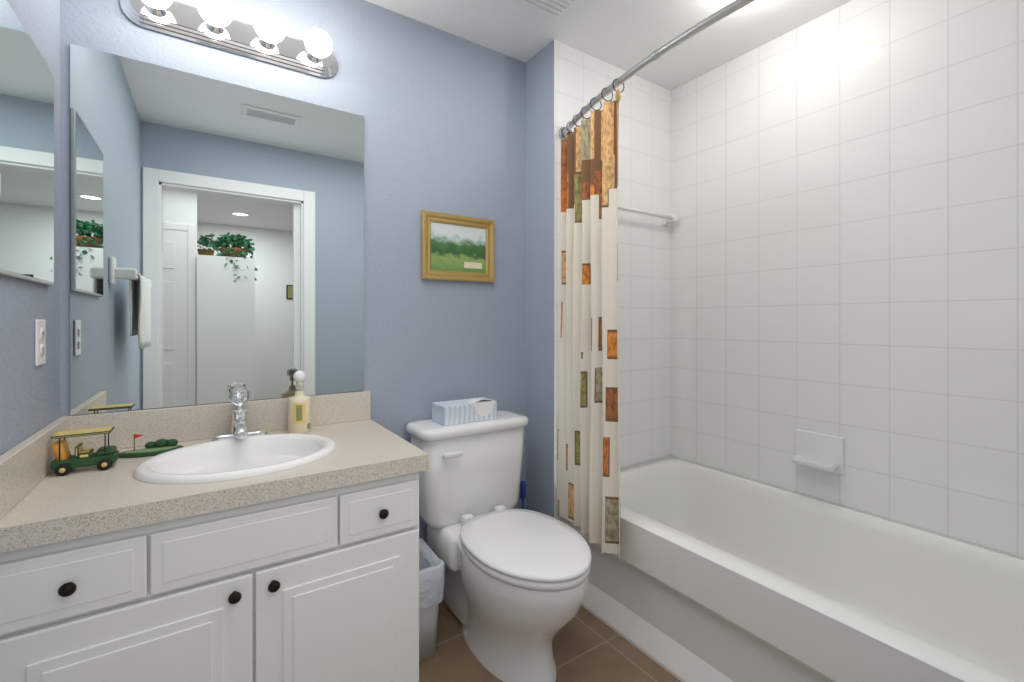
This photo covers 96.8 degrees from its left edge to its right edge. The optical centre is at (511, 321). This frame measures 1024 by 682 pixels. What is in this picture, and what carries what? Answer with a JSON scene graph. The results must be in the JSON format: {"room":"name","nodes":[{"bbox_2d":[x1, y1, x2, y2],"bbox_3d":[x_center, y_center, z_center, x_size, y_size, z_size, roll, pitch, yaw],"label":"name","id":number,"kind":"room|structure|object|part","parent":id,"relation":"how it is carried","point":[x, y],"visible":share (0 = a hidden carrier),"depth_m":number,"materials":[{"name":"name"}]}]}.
{"room":"bathroom","nodes":[
{"label":"bathroom","id":0,"kind":"room"},
{"bbox_2d":[0,0,59,455],"bbox_3d":[-0.791,-0.038,0.440,0.120,2.440,1.990,0,0,-34],"label":"wall","id":1,"kind":"structure","parent":0,"point":[29,398],"depth_m":1.10,"materials":[{"name":"blue paint"}]},
{"bbox_2d":[0,0,53,285],"bbox_3d":[-1.096,-0.376,1.018,0.013,0.561,0.450,0,0,-34],"label":"medicine cabinet mirror","id":2,"kind":"object","parent":1,"relation":"attached to","point":[27,162],"visible":1,"depth_m":1.01,"materials":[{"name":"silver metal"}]},
{"bbox_2d":[34,319,45,365],"bbox_3d":[-1.179,0.052,1.137,0.008,0.114,0.070,0,0,-34],"label":"wall outlet","id":3,"kind":"object","parent":1,"relation":"attached to","point":[39,341],"visible":1,"depth_m":1.12,"materials":[{"name":"white paint"}]},
{"bbox_2d":[60,0,525,542],"bbox_3d":[-0.308,-0.038,2.031,2.690,2.440,0.120,0,0,-34],"label":"wall","id":4,"kind":"structure","parent":0,"point":[442,112],"depth_m":1.88,"materials":[{"name":"blue paint"}]},
{"bbox_2d":[70,44,363,414],"bbox_3d":[-0.926,-0.265,1.542,0.835,1.070,0.006,0,0,-34],"label":"wall mirror","id":5,"kind":"object","parent":4,"relation":"attached to","point":[216,241],"visible":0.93,"depth_m":1.49,"materials":[{"name":"clear glass"}]},
{"bbox_2d":[120,0,337,77],"bbox_3d":[-0.879,-0.965,1.482,0.628,0.118,0.159,0,0,-34],"label":"sconce","id":6,"kind":"object","parent":4,"relation":"attached to","point":[263,36],"visible":1,"depth_m":1.48,"materials":[{"name":"silver metal"}]},
{"bbox_3d":[-1.048,-0.965,1.331,0.094,0.094,0.097,0,0,-34],"label":"bulb","id":7,"kind":"part","parent":6,"relation":"part of","materials":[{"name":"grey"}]},
{"bbox_3d":[-0.924,-0.965,1.414,0.094,0.094,0.097,0,0,-34],"label":"bulb","id":8,"kind":"part","parent":6,"relation":"part of","materials":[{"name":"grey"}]},
{"bbox_3d":[-0.799,-0.965,1.497,0.094,0.094,0.097,0,0,-34],"label":"bulb","id":9,"kind":"part","parent":6,"relation":"part of","materials":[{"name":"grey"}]},
{"bbox_3d":[-0.674,-0.965,1.581,0.094,0.094,0.097,0,0,-34],"label":"bulb","id":10,"kind":"part","parent":6,"relation":"part of","materials":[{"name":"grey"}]},
{"bbox_2d":[421,210,494,282],"bbox_3d":[-0.229,-0.322,1.998,0.353,0.287,0.022,0,0,-34],"label":"picture","id":11,"kind":"object","parent":4,"relation":"attached to","point":[457,248],"visible":1,"depth_m":1.99,"materials":[{"name":"wood"},{"name":"paper"},{"name":"glass"}]},
{"bbox_2d":[419,598,680,681],"bbox_3d":[0.706,1.232,-0.430,4.097,0.100,5.700,0,0,-34],"label":"floor","id":12,"kind":"structure","parent":0,"point":[588,646],"depth_m":1.59,"materials":[{"name":"tile"}]},
{"bbox_2d":[0,386,428,681],"bbox_3d":[-0.761,0.696,1.297,0.879,0.972,0.595,0,0,-34],"label":"bathroom vanity","id":13,"kind":"object","parent":12,"relation":"on","point":[239,537],"visible":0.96,"depth_m":1.09,"materials":[{"name":"painted wood"},{"name":"laminate"},{"name":"bronze"}]},
{"bbox_2d":[50,426,118,475],"bbox_3d":[-1.099,0.332,1.172,0.125,0.099,0.073,0,0,-34],"label":"figurine","id":14,"kind":"object","parent":13,"relation":"on","point":[65,461],"visible":1,"depth_m":1.16,"materials":[{"name":"green"}]},
{"bbox_2d":[119,434,183,457],"bbox_3d":[-1.040,0.350,1.312,0.152,0.062,0.066,0,0,-34],"label":"figurine","id":15,"kind":"object","parent":13,"relation":"on","point":[157,447],"visible":0.96,"depth_m":1.31,"materials":[{"name":"green"}]},
{"bbox_2d":[210,386,267,443],"bbox_3d":[-0.857,0.296,1.435,0.160,0.172,0.155,0,0,-34],"label":"faucet","id":16,"kind":"object","parent":13,"relation":"on","point":[240,433],"depth_m":1.45,"materials":[{"name":"silver metal"}]},
{"bbox_2d":[288,370,310,433],"bbox_3d":[-0.735,0.276,1.571,0.074,0.212,0.075,0,0,-34],"label":"soap dispenser","id":17,"kind":"object","parent":13,"relation":"on","point":[299,411],"visible":0.96,"depth_m":1.54,"materials":[{"name":"beige plastic"}]},
{"bbox_2d":[419,538,444,662],"bbox_3d":[-0.369,1.013,1.660,0.175,0.336,0.268,0,0,-34],"label":"trash bin","id":18,"kind":"object","parent":12,"relation":"on","point":[431,579],"visible":0.31,"depth_m":1.58,"materials":[{"name":"grey plastic"}]},
{"bbox_2d":[406,410,591,681],"bbox_3d":[-0.026,0.795,1.674,0.498,0.774,0.787,0,0,-34],"label":"toilet","id":19,"kind":"object","parent":12,"relation":"on","point":[515,585],"visible":0.92,"depth_m":1.59,"materials":[{"name":"white ceramic"}]},
{"bbox_2d":[432,397,496,425],"bbox_3d":[-0.196,0.364,1.883,0.240,0.086,0.121,0,0,-34],"label":"tissue box","id":20,"kind":"object","parent":19,"relation":"on","point":[453,412],"visible":1,"depth_m":1.84,"materials":[{"name":"white"}]},
{"bbox_3d":[0.036,0.765,1.580,0.389,0.048,0.562,0,0,-34],"label":"seat","id":21,"kind":"part","parent":19,"relation":"part of","materials":[{"name":"white plastic"}]},
{"bbox_2d":[520,481,525,508],"bbox_3d":[0.051,0.958,2.096,0.090,0.447,0.090,0,0,-34],"label":"toilet brush","id":22,"kind":"object","parent":12,"relation":"on","point":[522,490],"visible":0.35,"depth_m":2.09,"materials":[{"name":"blue plastic"}]},
{"bbox_2d":[555,456,1023,681],"bbox_3d":[0.986,0.957,1.567,0.808,0.450,1.644,0,0,-34],"label":"bathtub","id":23,"kind":"object","parent":12,"relation":"on","point":[713,575],"visible":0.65,"depth_m":1.52,"materials":[{"name":"white ceramic"}]},
{"bbox_2d":[526,39,670,517],"bbox_3d":[0.466,-0.038,2.344,0.815,2.440,0.220,0,0,-34],"label":"wall","id":24,"kind":"structure","parent":0,"point":[565,83],"depth_m":2.26,"materials":[{"name":"tile"}]},
{"bbox_2d":[618,205,677,225],"bbox_3d":[0.619,-0.548,2.271,0.602,0.060,0.070,0,0,-34],"label":"towel bar","id":25,"kind":"object","parent":24,"relation":"attached to","point":[668,219],"visible":0.5,"depth_m":2.33,"materials":[{"name":"white ceramic"}]},
{"bbox_2d":[365,0,851,90],"bbox_3d":[0.706,-1.308,-0.430,4.097,0.100,5.700,0,0,-34],"label":"ceiling","id":26,"kind":"structure","parent":0,"point":[626,35],"depth_m":1.94,"materials":[{"name":"white paint"}]},
{"bbox_2d":[511,0,582,21],"bbox_3d":[0.151,-1.249,1.700,0.280,0.016,0.280,0,0,-34],"label":"fan","id":27,"kind":"object","parent":26,"relation":"attached to","point":[556,10],"visible":1,"depth_m":1.79,"materials":[{"name":"white paint"}]},
{"bbox_2d":[671,0,1023,558],"bbox_3d":[1.346,-0.038,1.868,0.120,2.440,1.990,0,0,-34],"label":"wall","id":28,"kind":"structure","parent":0,"point":[847,227],"depth_m":1.74,"materials":[{"name":"tile"}]},
{"bbox_2d":[791,429,843,474],"bbox_3d":[1.233,0.534,1.852,0.085,0.148,0.178,0,0,-34],"label":"soap dish","id":29,"kind":"object","parent":28,"relation":"attached to","point":[820,451],"visible":1,"depth_m":1.85,"materials":[{"name":"white ceramic"}]},
{"bbox_3d":[0.797,-0.038,0.376,2.450,2.440,0.120,0,0,-34],"label":"wall","id":30,"kind":"structure","parent":0,"visible":0},
{"bbox_2d":[557,0,755,560],"bbox_3d":[0.633,-0.015,1.331,0.202,1.725,1.655,0,0,-34],"label":"shower curtain","id":31,"kind":"object","parent":30,"relation":"attached to","point":[588,472],"visible":1,"depth_m":1.74,"materials":[{"name":"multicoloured fabric"}]},
{"bbox_3d":[0.633,-0.848,1.331,0.202,0.060,1.655,0,0,-34],"label":"curtain rod","id":32,"kind":"part","parent":31,"relation":"part of","materials":[{"name":"silver metal"}]}
]}

